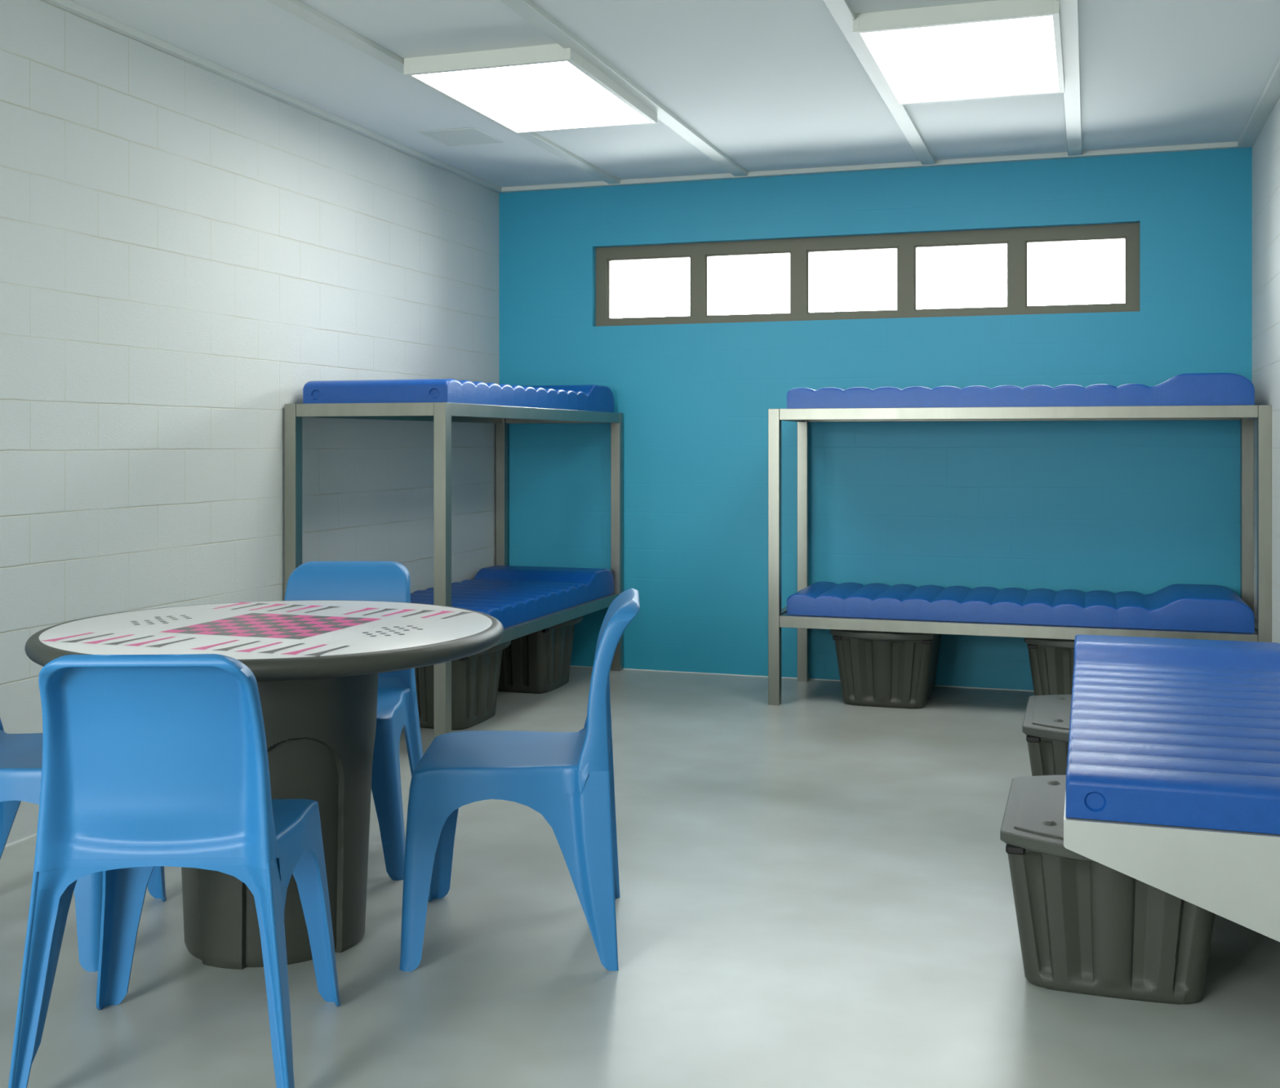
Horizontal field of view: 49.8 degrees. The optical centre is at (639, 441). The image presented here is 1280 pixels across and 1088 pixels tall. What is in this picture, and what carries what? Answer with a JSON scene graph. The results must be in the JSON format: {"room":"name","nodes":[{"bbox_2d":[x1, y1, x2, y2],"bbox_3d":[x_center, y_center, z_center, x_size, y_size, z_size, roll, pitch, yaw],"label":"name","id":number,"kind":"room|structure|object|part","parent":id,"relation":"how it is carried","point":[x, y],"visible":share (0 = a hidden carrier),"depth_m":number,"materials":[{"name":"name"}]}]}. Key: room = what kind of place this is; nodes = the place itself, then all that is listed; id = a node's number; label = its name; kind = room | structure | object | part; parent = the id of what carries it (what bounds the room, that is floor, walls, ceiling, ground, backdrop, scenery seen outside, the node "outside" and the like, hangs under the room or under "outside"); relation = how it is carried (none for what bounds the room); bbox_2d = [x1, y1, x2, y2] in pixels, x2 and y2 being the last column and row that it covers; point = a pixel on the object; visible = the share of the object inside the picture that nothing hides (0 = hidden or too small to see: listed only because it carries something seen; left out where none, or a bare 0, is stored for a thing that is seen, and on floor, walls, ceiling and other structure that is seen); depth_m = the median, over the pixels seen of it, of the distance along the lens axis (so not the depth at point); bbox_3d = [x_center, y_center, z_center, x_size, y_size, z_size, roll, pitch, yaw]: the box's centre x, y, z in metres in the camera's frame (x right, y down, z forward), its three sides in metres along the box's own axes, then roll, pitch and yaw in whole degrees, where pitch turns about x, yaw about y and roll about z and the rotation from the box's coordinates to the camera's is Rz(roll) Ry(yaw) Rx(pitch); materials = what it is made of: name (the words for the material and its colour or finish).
{"room":"prison interior","nodes":[
{"label":"prison interior","id":0,"kind":"room"},
{"bbox_2d":[0,0,498,844],"bbox_3d":[-2.122,-0.086,3.328,0.150,2.512,8.712,0,0,18],"label":"wall","id":1,"kind":"structure","parent":0,"point":[186,247],"depth_m":4.83,"materials":[{"name":"white brick"}]},
{"bbox_2d":[4,834,36,848],"bbox_3d":[-2.050,1.167,3.305,0.005,0.005,8.412,0,0,18],"label":"baseboard","id":2,"kind":"structure","parent":1,"relation":"attached to","point":[34,835],"depth_m":4.03,"materials":[{"name":"white"}]},
{"bbox_2d":[42,0,502,192],"bbox_3d":[-2.037,-1.331,3.300,0.030,0.023,8.412,0,0,18],"label":"trim","id":3,"kind":"structure","parent":1,"relation":"attached to","point":[69,6],"depth_m":5.07,"materials":[{"name":"grey paint"}]},
{"bbox_2d":[0,666,1279,1087],"bbox_3d":[-0.308,1.220,2.736,3.967,0.100,8.712,0,0,18],"label":"floor","id":4,"kind":"structure","parent":0,"point":[816,891],"depth_m":3.14,"materials":[{"name":"concrete"}]},
{"bbox_2d":[0,718,166,972],"bbox_3d":[-1.466,0.767,3.277,0.535,0.806,0.494,0,0,-2],"label":"chair","id":5,"kind":"object","parent":4,"relation":"on","point":[20,754],"visible":0.33,"depth_m":3.08,"materials":[{"name":"blue plastic"}]},
{"bbox_3d":[-1.663,0.556,3.268,0.141,0.386,0.411,0,0,-2],"label":"backrest","id":6,"kind":"part","parent":5,"relation":"part of","materials":[{"name":"blue plastic"}]},
{"bbox_3d":[-1.539,0.954,3.150,0.283,0.432,0.247,0,0,-2],"label":"leg","id":7,"kind":"part","parent":5,"relation":"part of","materials":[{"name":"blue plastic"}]},
{"bbox_3d":[-1.549,0.954,3.397,0.283,0.432,0.247,0,0,-2],"label":"leg","id":8,"kind":"part","parent":5,"relation":"part of","materials":[{"name":"blue plastic"}]},
{"bbox_3d":[-1.415,0.745,3.279,0.404,0.090,0.419,0,0,-2],"label":"seat","id":9,"kind":"part","parent":5,"relation":"part of","materials":[{"name":"blue plastic"}]},
{"bbox_3d":[-1.296,0.977,3.160,0.206,0.386,0.247,0,0,-2],"label":"leg","id":10,"kind":"part","parent":5,"relation":"part of","materials":[{"name":"blue plastic"}]},
{"bbox_3d":[-1.307,0.977,3.407,0.206,0.386,0.247,0,0,-2],"label":"leg","id":11,"kind":"part","parent":5,"relation":"part of","materials":[{"name":"blue plastic"}]},
{"bbox_2d":[8,653,341,1087],"bbox_3d":[-0.860,0.767,2.608,0.494,0.806,0.535,0,0,-2],"label":"chair","id":12,"kind":"object","parent":4,"relation":"on","point":[149,761],"visible":1,"depth_m":2.44,"materials":[{"name":"blue plastic"}]},
{"bbox_3d":[-0.981,0.954,2.526,0.247,0.432,0.283,0,0,-2],"label":"leg","id":13,"kind":"part","parent":12,"relation":"part of","materials":[{"name":"blue plastic"}]},
{"bbox_3d":[-0.989,0.977,2.768,0.247,0.386,0.206,0,0,-2],"label":"leg","id":14,"kind":"part","parent":12,"relation":"part of","materials":[{"name":"blue plastic"}]},
{"bbox_3d":[-0.854,0.556,2.411,0.411,0.386,0.141,0,0,-2],"label":"backrest","id":15,"kind":"part","parent":12,"relation":"part of","materials":[{"name":"blue plastic"}]},
{"bbox_3d":[-0.734,0.954,2.534,0.247,0.432,0.283,0,0,-2],"label":"leg","id":16,"kind":"part","parent":12,"relation":"part of","materials":[{"name":"blue plastic"}]},
{"bbox_3d":[-0.862,0.745,2.658,0.419,0.090,0.404,0,0,-2],"label":"seat","id":17,"kind":"part","parent":12,"relation":"part of","materials":[{"name":"blue plastic"}]},
{"bbox_3d":[-0.743,0.977,2.776,0.247,0.386,0.206,0,0,-2],"label":"leg","id":18,"kind":"part","parent":12,"relation":"part of","materials":[{"name":"blue plastic"}]},
{"bbox_2d":[24,600,503,969],"bbox_3d":[-0.866,0.802,3.266,1.082,0.735,1.082,0,0,-42],"label":"table","id":19,"kind":"object","parent":4,"relation":"on","point":[316,665],"visible":0.59,"depth_m":3.10,"materials":[{"name":"grey"}]},
{"bbox_2d":[284,560,422,880],"bbox_3d":[-0.876,0.767,3.940,0.494,0.806,0.535,0,0,0],"label":"chair","id":20,"kind":"object","parent":4,"relation":"on","point":[348,580],"visible":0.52,"depth_m":4.07,"materials":[{"name":"blue plastic"}]},
{"bbox_3d":[-0.877,0.556,4.137,0.411,0.386,0.141,0,0,0],"label":"backrest","id":21,"kind":"part","parent":20,"relation":"part of","materials":[{"name":"blue plastic"}]},
{"bbox_3d":[-0.751,0.977,3.776,0.247,0.386,0.206,0,0,0],"label":"leg","id":22,"kind":"part","parent":20,"relation":"part of","materials":[{"name":"blue plastic"}]},
{"bbox_3d":[-0.875,0.745,3.889,0.419,0.090,0.404,0,0,0],"label":"seat","id":23,"kind":"part","parent":20,"relation":"part of","materials":[{"name":"blue plastic"}]},
{"bbox_3d":[-0.753,0.954,4.019,0.247,0.432,0.283,0,0,0],"label":"leg","id":24,"kind":"part","parent":20,"relation":"part of","materials":[{"name":"blue plastic"}]},
{"bbox_2d":[284,402,622,739],"bbox_3d":[-0.732,0.511,6.203,0.690,1.317,2.050,0,0,18],"label":"bunk bed","id":25,"kind":"object","parent":4,"relation":"on","point":[442,414],"visible":0.55,"depth_m":5.33,"materials":[{"name":"silver metal"}]},
{"bbox_3d":[-1.347,0.511,5.351,0.050,1.317,0.050,0,0,18],"label":"post","id":26,"kind":"part","parent":25,"relation":"part of","materials":[{"name":"silver metal"}]},
{"bbox_3d":[-1.044,-0.122,5.247,0.589,0.050,0.036,0,0,18],"label":"rail","id":27,"kind":"part","parent":25,"relation":"part of","materials":[{"name":"silver metal"}]},
{"bbox_3d":[-1.041,-0.122,6.304,0.036,0.050,1.949,0,0,18],"label":"rail","id":28,"kind":"part","parent":25,"relation":"part of","materials":[{"name":"silver metal"}]},
{"bbox_3d":[-0.738,0.511,5.153,0.050,1.317,0.050,0,0,18],"label":"post","id":29,"kind":"part","parent":25,"relation":"part of","materials":[{"name":"silver metal"}]},
{"bbox_2d":[302,378,613,413],"bbox_3d":[-0.726,-0.214,6.210,0.624,0.133,1.917,0,0,18],"label":"mattress","id":30,"kind":"object","parent":25,"relation":"on","point":[600,398],"visible":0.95,"depth_m":5.39,"materials":[{"name":"blue plastic"}]},
{"bbox_3d":[-0.726,0.511,7.253,0.050,1.317,0.050,0,0,18],"label":"post","id":31,"kind":"part","parent":25,"relation":"part of","materials":[{"name":"silver metal"}]},
{"bbox_2d":[410,565,613,628],"bbox_3d":[-0.726,0.706,6.210,0.624,0.133,1.917,0,0,18],"label":"mattress","id":32,"kind":"object","parent":25,"relation":"on","point":[513,595],"visible":0.56,"depth_m":6.42,"materials":[{"name":"blue plastic"}]},
{"bbox_3d":[-0.423,-0.122,6.102,0.036,0.050,1.949,0,0,18],"label":"rail","id":33,"kind":"part","parent":25,"relation":"part of","materials":[{"name":"silver metal"}]},
{"bbox_3d":[-0.421,-0.122,7.158,0.589,0.050,0.036,0,0,18],"label":"rail","id":34,"kind":"part","parent":25,"relation":"part of","materials":[{"name":"silver metal"}]},
{"bbox_3d":[-0.423,0.798,6.102,0.036,0.050,1.949,0,0,18],"label":"rail","id":35,"kind":"part","parent":25,"relation":"part of","materials":[{"name":"silver metal"}]},
{"bbox_3d":[-0.118,0.511,7.054,0.050,1.317,0.050,0,0,18],"label":"post","id":36,"kind":"part","parent":25,"relation":"part of","materials":[{"name":"silver metal"}]},
{"bbox_2d":[414,640,511,729],"bbox_3d":[-0.876,0.994,5.811,0.660,0.351,0.456,0,0,18],"label":"storage box","id":37,"kind":"object","parent":4,"relation":"on","point":[475,677],"visible":0.36,"depth_m":5.62,"materials":[{"name":"grey plastic"}]},
{"bbox_3d":[-0.876,0.847,5.811,0.660,0.030,0.456,0,0,18],"label":"lid","id":38,"kind":"part","parent":37,"relation":"part of","materials":[{"name":"grey plastic"}]},
{"bbox_2d":[399,588,639,971],"bbox_3d":[-0.269,0.767,3.291,0.535,0.806,0.494,0,0,0],"label":"chair","id":39,"kind":"object","parent":4,"relation":"on","point":[567,778],"visible":1,"depth_m":3.09,"materials":[{"name":"blue plastic"}]},
{"bbox_3d":[-0.434,0.977,3.413,0.206,0.386,0.247,0,0,0],"label":"leg","id":40,"kind":"part","parent":39,"relation":"part of","materials":[{"name":"blue plastic"}]},
{"bbox_3d":[-0.433,0.977,3.166,0.206,0.386,0.247,0,0,0],"label":"leg","id":41,"kind":"part","parent":39,"relation":"part of","materials":[{"name":"blue plastic"}]},
{"bbox_3d":[-0.320,0.745,3.291,0.404,0.090,0.419,0,0,0],"label":"seat","id":42,"kind":"part","parent":39,"relation":"part of","materials":[{"name":"blue plastic"}]},
{"bbox_3d":[-0.190,0.954,3.168,0.283,0.432,0.247,0,0,0],"label":"leg","id":43,"kind":"part","parent":39,"relation":"part of","materials":[{"name":"blue plastic"}]},
{"bbox_3d":[-0.072,0.556,3.292,0.141,0.386,0.411,0,0,0],"label":"backrest","id":44,"kind":"part","parent":39,"relation":"part of","materials":[{"name":"blue plastic"}]},
{"bbox_3d":[-0.192,0.954,3.415,0.283,0.432,0.247,0,0,0],"label":"leg","id":45,"kind":"part","parent":39,"relation":"part of","materials":[{"name":"blue plastic"}]},
{"bbox_2d":[497,616,582,693],"bbox_3d":[-0.604,0.994,6.619,0.660,0.351,0.456,0,0,18],"label":"storage box","id":46,"kind":"object","parent":4,"relation":"on","point":[539,662],"visible":0.44,"depth_m":6.42,"materials":[{"name":"grey plastic"}]},
{"bbox_3d":[-0.604,0.847,6.619,0.660,0.030,0.456,0,0,18],"label":"lid","id":47,"kind":"part","parent":46,"relation":"part of","materials":[{"name":"grey plastic"}]},
{"bbox_2d":[830,629,941,708],"bbox_3d":[1.138,0.994,6.287,0.456,0.351,0.660,0,0,18],"label":"storage box","id":48,"kind":"object","parent":4,"relation":"on","point":[884,669],"visible":0.84,"depth_m":6.05,"materials":[{"name":"grey plastic"}]},
{"bbox_3d":[1.138,0.829,6.287,0.400,0.006,0.588,0,0,18],"label":"raised panel","id":49,"kind":"part","parent":48,"relation":"part of","materials":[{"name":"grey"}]},
{"bbox_3d":[1.138,0.847,6.287,0.456,0.030,0.660,0,0,18],"label":"lid","id":50,"kind":"part","parent":48,"relation":"part of","materials":[{"name":"grey plastic"}]},
{"bbox_2d":[768,404,1271,705],"bbox_3d":[1.651,0.511,6.135,2.050,1.317,0.690,0,0,18],"label":"bunk bed","id":51,"kind":"object","parent":4,"relation":"on","point":[778,618],"visible":0.7,"depth_m":5.97,"materials":[{"name":"silver metal"}]},
{"bbox_3d":[0.601,0.511,6.141,0.050,1.317,0.050,0,0,18],"label":"post","id":52,"kind":"part","parent":51,"relation":"part of","materials":[{"name":"silver metal"}]},
{"bbox_3d":[0.696,0.798,6.447,0.036,0.050,0.589,0,0,18],"label":"rail","id":53,"kind":"part","parent":51,"relation":"part of","materials":[{"name":"silver metal"}]},
{"bbox_3d":[0.696,-0.122,6.447,0.036,0.050,0.589,0,0,18],"label":"rail","id":54,"kind":"part","parent":51,"relation":"part of","materials":[{"name":"silver metal"}]},
{"bbox_3d":[0.800,0.511,6.750,0.050,1.317,0.050,0,0,18],"label":"post","id":55,"kind":"part","parent":51,"relation":"part of","materials":[{"name":"silver metal"}]},
{"bbox_3d":[1.550,-0.122,5.826,1.949,0.050,0.036,0,0,18],"label":"rail","id":56,"kind":"part","parent":51,"relation":"part of","materials":[{"name":"silver metal"}]},
{"bbox_3d":[1.550,0.798,5.826,1.949,0.050,0.036,0,0,18],"label":"rail","id":57,"kind":"part","parent":51,"relation":"part of","materials":[{"name":"silver metal"}]},
{"bbox_2d":[786,581,1254,633],"bbox_3d":[1.660,0.706,6.138,1.917,0.133,0.600,0,0,18],"label":"mattress","id":58,"kind":"object","parent":51,"relation":"on","point":[1177,606],"visible":1,"depth_m":5.91,"materials":[{"name":"blue plastic"}]},
{"bbox_2d":[786,373,1254,408],"bbox_3d":[1.660,-0.214,6.138,1.917,0.133,0.600,0,0,18],"label":"mattress","id":59,"kind":"object","parent":51,"relation":"on","point":[1188,388],"visible":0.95,"depth_m":5.81,"materials":[{"name":"blue plastic"}]},
{"bbox_3d":[1.752,-0.122,6.444,1.949,0.050,0.036,0,0,18],"label":"rail","id":60,"kind":"part","parent":51,"relation":"part of","materials":[{"name":"silver metal"}]},
{"bbox_3d":[2.701,0.511,6.130,0.050,1.317,0.050,0,0,18],"label":"post","id":61,"kind":"part","parent":51,"relation":"part of","materials":[{"name":"silver metal"}]},
{"bbox_3d":[2.607,-0.122,5.824,0.036,0.050,0.589,0,0,18],"label":"rail","id":62,"kind":"part","parent":51,"relation":"part of","materials":[{"name":"silver metal"}]},
{"bbox_3d":[2.607,0.798,5.824,0.036,0.050,0.589,0,0,18],"label":"rail","id":63,"kind":"part","parent":51,"relation":"part of","materials":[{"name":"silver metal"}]},
{"bbox_3d":[2.503,0.511,5.521,0.050,1.317,0.050,0,0,18],"label":"post","id":64,"kind":"part","parent":51,"relation":"part of","materials":[{"name":"silver metal"}]},
{"bbox_2d":[1022,694,1071,776],"bbox_3d":[1.415,0.994,4.209,0.456,0.351,0.660,0,0,18],"label":"storage box","id":65,"kind":"object","parent":4,"relation":"on","point":[1046,719],"visible":0.12,"depth_m":4.04,"materials":[{"name":"grey plastic"}]},
{"bbox_3d":[1.415,0.847,4.209,0.456,0.030,0.660,0,0,18],"label":"lid","id":66,"kind":"part","parent":65,"relation":"part of","materials":[{"name":"grey plastic"}]},
{"bbox_3d":[1.415,0.829,4.209,0.400,0.006,0.588,0,0,18],"label":"raised panel","id":67,"kind":"part","parent":65,"relation":"part of","materials":[{"name":"grey plastic"}]},
{"bbox_2d":[1024,637,1074,695],"bbox_3d":[1.930,0.994,6.029,0.456,0.351,0.660,0,0,18],"label":"storage box","id":68,"kind":"object","parent":4,"relation":"on","point":[1051,661],"visible":0.27,"depth_m":5.83,"materials":[{"name":"grey plastic"}]},
{"bbox_3d":[1.930,0.847,6.029,0.456,0.030,0.660,0,0,18],"label":"lid","id":69,"kind":"part","parent":68,"relation":"part of","materials":[{"name":"grey plastic"}]},
{"bbox_2d":[1000,775,1215,1004],"bbox_3d":[1.064,0.994,3.114,0.456,0.351,0.660,0,0,18],"label":"storage box","id":70,"kind":"object","parent":4,"relation":"on","point":[1086,926],"visible":0.68,"depth_m":2.90,"materials":[{"name":"grey plastic"}]},
{"bbox_3d":[1.064,0.829,3.114,0.400,0.006,0.588,0,0,18],"label":"raised panel","id":71,"kind":"part","parent":70,"relation":"part of","materials":[{"name":"grey plastic"}]},
{"bbox_3d":[1.064,0.847,3.114,0.456,0.030,0.660,0,0,18],"label":"lid","id":72,"kind":"part","parent":70,"relation":"part of","materials":[{"name":"grey plastic"}]},
{"bbox_2d":[70,0,1279,187],"bbox_3d":[-0.308,-1.392,2.736,3.967,0.100,8.712,0,0,18],"label":"ceiling","id":73,"kind":"structure","parent":0,"point":[772,85],"depth_m":5.03,"materials":[{"name":"white paint"}]},
{"bbox_2d":[266,0,620,184],"bbox_3d":[-1.429,-1.333,3.084,0.061,0.019,8.378,0,0,18],"label":"trim","id":74,"kind":"structure","parent":73,"relation":"attached to","point":[297,8],"depth_m":4.66,"materials":[{"name":"grey paint"}]},
{"bbox_2d":[417,127,502,146],"bbox_3d":[-0.786,-1.340,6.060,0.270,0.004,0.300,0,0,18],"label":"ceiling access panel","id":75,"kind":"object","parent":73,"relation":"attached to","point":[471,135],"visible":1,"depth_m":6.05,"materials":[{"name":"grey paint"}]},
{"bbox_2d":[403,43,657,133],"bbox_3d":[-0.379,-1.313,5.188,0.624,0.057,0.980,0,0,18],"label":"ceiling lamp","id":76,"kind":"object","parent":73,"relation":"attached to","point":[549,87],"visible":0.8,"depth_m":5.01,"materials":[{"name":"white paint"}]},
{"bbox_2d":[499,0,747,176],"bbox_3d":[-0.795,-1.333,2.877,0.066,0.019,8.378,0,0,18],"label":"ceiling beam","id":77,"kind":"structure","parent":73,"relation":"attached to","point":[527,10],"depth_m":4.98,"materials":[{"name":"white metal"}]},
{"bbox_2d":[822,0,935,164],"bbox_3d":[0.079,-1.333,2.592,0.061,0.019,8.378,0,0,18],"label":"trim","id":78,"kind":"structure","parent":73,"relation":"attached to","point":[841,11],"depth_m":5.12,"materials":[{"name":"grey paint"}]},
{"bbox_2d":[853,0,1064,105],"bbox_3d":[1.115,-1.313,4.696,0.620,0.057,0.990,0,0,18],"label":"ceiling lamp","id":79,"kind":"object","parent":73,"relation":"attached to","point":[997,48],"visible":0.95,"depth_m":4.52,"materials":[{"name":"white paint"}]},
{"bbox_2d":[1056,0,1081,155],"bbox_3d":[0.712,-1.333,2.386,0.061,0.019,8.378,0,0,18],"label":"trim","id":80,"kind":"structure","parent":73,"relation":"attached to","point":[1068,9],"depth_m":4.95,"materials":[{"name":"grey paint"}]},
{"bbox_2d":[498,146,1252,690],"bbox_3d":[1.020,-0.086,6.806,3.667,2.512,0.150,0,0,18],"label":"wall","id":81,"kind":"structure","parent":0,"point":[1144,507],"depth_m":6.69,"materials":[{"name":"blue paint"}]},
{"bbox_2d":[570,665,1033,691],"bbox_3d":[0.996,1.168,6.734,3.667,0.004,0.005,0,0,18],"label":"baseboard","id":82,"kind":"structure","parent":81,"relation":"attached to","point":[571,665],"depth_m":6.86,"materials":[{"name":"white"}]},
{"bbox_2d":[595,222,1139,326],"bbox_3d":[1.046,-0.805,6.798,2.670,0.415,0.050,0,0,18],"label":"window","id":83,"kind":"structure","parent":81,"relation":"in","point":[1017,240],"depth_m":6.73,"materials":[{"name":"grey metal"}]},
{"bbox_2d":[502,141,1237,192],"bbox_3d":[0.976,-1.331,6.723,3.575,0.023,0.035,0,0,18],"label":"trim","id":84,"kind":"structure","parent":81,"relation":"attached to","point":[1222,145],"depth_m":6.64,"materials":[{"name":"grey paint"}]},
{"bbox_2d":[1252,97,1279,644],"bbox_3d":[1.506,-0.086,2.145,0.150,2.512,8.712,0,0,18],"label":"wall","id":85,"kind":"structure","parent":0,"point":[1266,148],"depth_m":5.58,"materials":[{"name":"white paint"}]},
{"bbox_2d":[1063,788,1279,942],"bbox_3d":[1.527,0.935,3.646,0.742,0.329,2.000,0,0,18],"label":"bed","id":86,"kind":"object","parent":85,"relation":"attached to","point":[1233,876],"visible":0.43,"depth_m":2.73,"materials":[{"name":"metal"}]},
{"bbox_3d":[1.176,0.797,3.761,0.004,0.053,1.992,0,0,18],"label":"rail","id":87,"kind":"part","parent":86,"relation":"part of","materials":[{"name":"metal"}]},
{"bbox_2d":[1066,634,1279,834],"bbox_3d":[1.467,0.703,3.638,0.624,0.133,1.917,0,0,18],"label":"mattress","id":88,"kind":"object","parent":86,"relation":"on","point":[1163,731],"visible":1,"depth_m":3.21,"materials":[{"name":"blue plastic"}]},
{"bbox_2d":[1237,57,1279,147],"bbox_3d":[1.406,-1.331,2.177,0.062,0.023,8.412,0,0,18],"label":"trim","id":89,"kind":"structure","parent":85,"relation":"attached to","point":[1270,94],"depth_m":5.48,"materials":[{"name":"grey paint"}]}
]}

